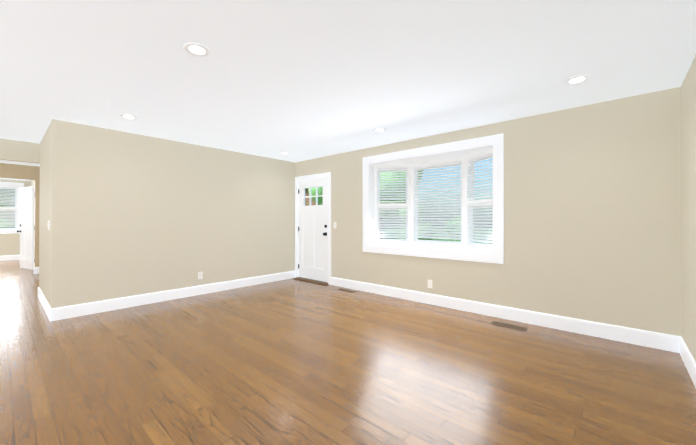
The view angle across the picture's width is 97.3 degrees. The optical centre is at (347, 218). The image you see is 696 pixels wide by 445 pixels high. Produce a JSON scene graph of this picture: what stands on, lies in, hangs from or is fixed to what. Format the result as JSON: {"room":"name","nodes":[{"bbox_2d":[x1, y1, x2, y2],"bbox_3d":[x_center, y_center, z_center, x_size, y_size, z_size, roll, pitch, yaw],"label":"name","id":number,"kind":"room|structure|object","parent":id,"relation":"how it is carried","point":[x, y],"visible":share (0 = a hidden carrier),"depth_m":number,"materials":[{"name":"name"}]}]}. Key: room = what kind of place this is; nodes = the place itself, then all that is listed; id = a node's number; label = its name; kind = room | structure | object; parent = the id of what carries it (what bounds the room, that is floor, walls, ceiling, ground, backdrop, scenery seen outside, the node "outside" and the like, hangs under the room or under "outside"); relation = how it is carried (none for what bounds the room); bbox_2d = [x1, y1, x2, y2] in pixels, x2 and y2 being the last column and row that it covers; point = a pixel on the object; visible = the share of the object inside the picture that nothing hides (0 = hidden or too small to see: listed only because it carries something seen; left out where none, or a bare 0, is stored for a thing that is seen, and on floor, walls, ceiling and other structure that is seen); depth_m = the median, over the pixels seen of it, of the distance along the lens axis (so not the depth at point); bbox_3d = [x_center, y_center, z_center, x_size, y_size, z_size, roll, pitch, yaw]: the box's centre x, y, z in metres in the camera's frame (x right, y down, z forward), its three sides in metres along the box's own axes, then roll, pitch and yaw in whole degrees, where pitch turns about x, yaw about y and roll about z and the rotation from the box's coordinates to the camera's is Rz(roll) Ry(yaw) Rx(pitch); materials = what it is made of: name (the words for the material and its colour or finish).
{"room":"empty living room","nodes":[
{"label":"empty living room","id":0,"kind":"room"},
{"bbox_2d":[0,179,30,255],"bbox_3d":[-11.466,0.025,8.014,0.150,2.440,4.620,0,0,41],"label":"wall","id":1,"kind":"structure","parent":0,"point":[9,244],"depth_m":9.30,"materials":[{"name":"beige paint"}]},
{"bbox_2d":[0,182,23,233],"bbox_3d":[-10.556,-0.337,9.006,0.155,1.550,1.390,0,0,41],"label":"window","id":2,"kind":"structure","parent":1,"relation":"in","point":[17,218],"depth_m":9.37,"materials":[{"name":"white wood"}]},
{"bbox_2d":[0,186,16,228],"bbox_3d":[-10.556,-0.345,9.005,0.050,1.260,1.108,0,0,41],"label":"window blinds","id":3,"kind":"object","parent":2,"relation":"attached to","point":[9,214],"visible":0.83,"depth_m":9.29,"materials":[{"name":"white plastic"}]},
{"bbox_2d":[0,138,39,163],"bbox_3d":[-6.388,-1.058,3.321,0.120,0.310,4.290,0,0,41],"label":"wall","id":4,"kind":"structure","parent":0,"point":[19,151],"depth_m":4.73,"materials":[{"name":"beige paint"}]},
{"bbox_2d":[0,163,39,266],"bbox_3d":[-7.396,0.020,6.679,0.120,2.440,8.000,0,0,41],"label":"wall","id":5,"kind":"structure","parent":0,"point":[17,171],"depth_m":6.91,"materials":[{"name":"beige paint"}]},
{"bbox_2d":[31,180,34,258],"bbox_3d":[-7.334,0.022,7.371,6.900,2.440,0.120,0,0,41],"label":"wall","id":6,"kind":"structure","parent":0,"point":[32,182],"depth_m":8.45,"materials":[{"name":"beige paint"}]},
{"bbox_2d":[17,186,34,269],"bbox_3d":[-7.967,0.216,7.604,0.810,2.030,0.186,0,0,28],"label":"door","id":7,"kind":"structure","parent":6,"relation":"in","point":[27,215],"depth_m":7.57,"materials":[{"name":"white wood"}]},
{"bbox_2d":[0,255,695,387],"bbox_3d":[-5.431,1.158,4.943,15.560,0.150,8.000,0,0,41],"label":"baseboard","id":8,"kind":"structure","parent":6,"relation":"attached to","point":[666,342],"depth_m":3.94,"materials":[{"name":"white wood"}]},
{"bbox_2d":[39,119,294,307],"bbox_3d":[-3.022,0.016,5.684,1.800,2.440,3.710,0,0,41],"label":"wall","id":9,"kind":"structure","parent":0,"point":[126,214],"depth_m":4.51,"materials":[{"name":"beige paint"}]},
{"bbox_2d":[198,272,202,278],"bbox_3d":[-2.413,0.924,5.003,0.010,0.116,0.072,0,0,41],"label":"electrical outlet","id":10,"kind":"object","parent":9,"relation":"attached to","point":[200,275],"visible":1,"depth_m":5.00,"materials":[{"name":"white plastic"}]},
{"bbox_2d":[0,260,695,444],"bbox_3d":[-5.375,1.263,4.893,15.710,0.060,8.300,0,0,41],"label":"floor","id":11,"kind":"structure","parent":0,"point":[291,361],"depth_m":2.38,"materials":[{"name":"brown wood"}]},
{"bbox_2d":[337,288,355,292],"bbox_3d":[-0.025,1.232,5.283,0.330,0.005,0.120,0,0,41],"label":"floor vent","id":12,"kind":"object","parent":11,"relation":"in","point":[346,290],"visible":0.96,"depth_m":5.27,"materials":[{"name":"brown metal"}]},
{"bbox_2d":[490,321,526,330],"bbox_3d":[1.843,1.226,3.517,0.360,0.005,0.125,0,0,41],"label":"floor vent","id":13,"kind":"object","parent":11,"relation":"in","point":[509,325],"visible":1,"depth_m":3.52,"materials":[{"name":"brown metal"}]},
{"bbox_2d":[0,0,695,180],"bbox_3d":[-5.375,-1.247,4.902,15.710,0.080,8.300,0,0,41],"label":"ceiling","id":14,"kind":"structure","parent":0,"point":[299,80],"depth_m":2.43,"materials":[{"name":"white paint"}]},
{"bbox_2d":[120,114,137,118],"bbox_3d":[-2.591,-1.208,3.622,0.172,0.008,0.172,0,0,41],"label":"recessed light","id":15,"kind":"object","parent":14,"relation":"in","point":[127,116],"visible":1,"depth_m":3.61,"materials":[{"name":"white"}]},
{"bbox_2d":[184,43,209,55],"bbox_3d":[-1.084,-1.213,2.200,0.172,0.008,0.172,0,0,41],"label":"recessed light","id":16,"kind":"object","parent":14,"relation":"in","point":[195,49],"visible":1,"depth_m":2.19,"materials":[{"name":"white"}]},
{"bbox_2d":[373,128,385,131],"bbox_3d":[0.429,-1.206,4.159,0.172,0.008,0.172,0,0,41],"label":"recessed light","id":17,"kind":"object","parent":14,"relation":"in","point":[379,130],"visible":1,"depth_m":4.16,"materials":[{"name":"white"}]},
{"bbox_2d":[565,75,588,83],"bbox_3d":[1.996,-1.211,2.671,0.172,0.008,0.172,0,0,41],"label":"recessed light","id":18,"kind":"object","parent":14,"relation":"in","point":[577,79],"visible":0.98,"depth_m":2.66,"materials":[{"name":"white"}]},
{"bbox_2d":[295,87,681,336],"bbox_3d":[-2.680,0.025,7.955,15.710,2.440,0.150,0,0,41],"label":"wall","id":19,"kind":"structure","parent":0,"point":[592,212],"depth_m":3.33,"materials":[{"name":"beige paint"}]},
{"bbox_2d":[293,277,327,284],"bbox_3d":[-0.697,1.224,6.132,0.950,0.028,0.255,0,0,41],"label":"door sill","id":20,"kind":"structure","parent":19,"relation":"attached to","point":[312,280],"depth_m":6.03,"materials":[{"name":"brown wood"}]},
{"bbox_2d":[298,177,327,281],"bbox_3d":[-0.694,0.207,6.147,0.884,2.003,0.191,0,0,41],"label":"door","id":21,"kind":"structure","parent":19,"relation":"in","point":[313,241],"depth_m":6.11,"materials":[{"name":"white wood"}]},
{"bbox_2d":[295,172,330,284],"bbox_3d":[-0.668,0.178,6.169,1.050,2.120,0.168,0,0,41],"label":"door frame","id":22,"kind":"structure","parent":19,"relation":"attached to","point":[328,174],"depth_m":6.18,"materials":[{"name":"white wood"}]},
{"bbox_2d":[428,280,431,287],"bbox_3d":[1.187,0.942,4.436,0.072,0.116,0.010,0,0,41],"label":"electrical outlet","id":23,"kind":"object","parent":19,"relation":"attached to","point":[429,283],"visible":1,"depth_m":4.43,"materials":[{"name":"white plastic"}]},
{"bbox_2d":[363,134,503,263],"bbox_3d":[1.301,-0.247,4.760,2.220,1.610,0.660,0,0,41],"label":"bay window","id":24,"kind":"structure","parent":19,"relation":"in","point":[464,157],"depth_m":4.59,"materials":[{"name":"white wood"}]},
{"bbox_2d":[377,153,492,246],"bbox_3d":[1.328,-0.255,4.790,1.933,1.246,0.342,0,0,41],"label":"window blinds","id":25,"kind":"object","parent":24,"relation":"attached to","point":[477,219],"visible":0.81,"depth_m":4.88,"materials":[{"name":"white plastic"}]},
{"bbox_2d":[681,55,695,361],"bbox_3d":[0.412,-0.006,-0.303,0.150,2.440,8.150,0,0,41],"label":"wall","id":26,"kind":"structure","parent":0,"point":[688,189],"depth_m":2.50,"materials":[{"name":"beige paint"}]},
{"label":"outside","id":27,"kind":"structure","parent":0,"visible":0},
{"bbox_2d":[384,228,492,243],"bbox_3d":[2.185,1.753,10.225,120.000,0.100,110.000,0,0,41],"label":"ground","id":28,"kind":"structure","parent":27,"point":[442,236],"depth_m":27.80,"materials":[{"name":"green plant"}]},
{"bbox_2d":[0,170,492,239],"bbox_3d":[-2.538,-1.587,11.219,27.160,6.687,26.964,0,0,41],"label":"trees","id":29,"kind":"object","parent":28,"relation":"on","point":[320,201],"depth_m":14.60,"materials":[{"name":"green plant"}]},
{"bbox_2d":[305,188,318,205],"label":"door window","id":30,"kind":"structure","parent":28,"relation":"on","point":[307,199],"depth_m":28.86,"materials":[{"name":"brown"}]}
]}

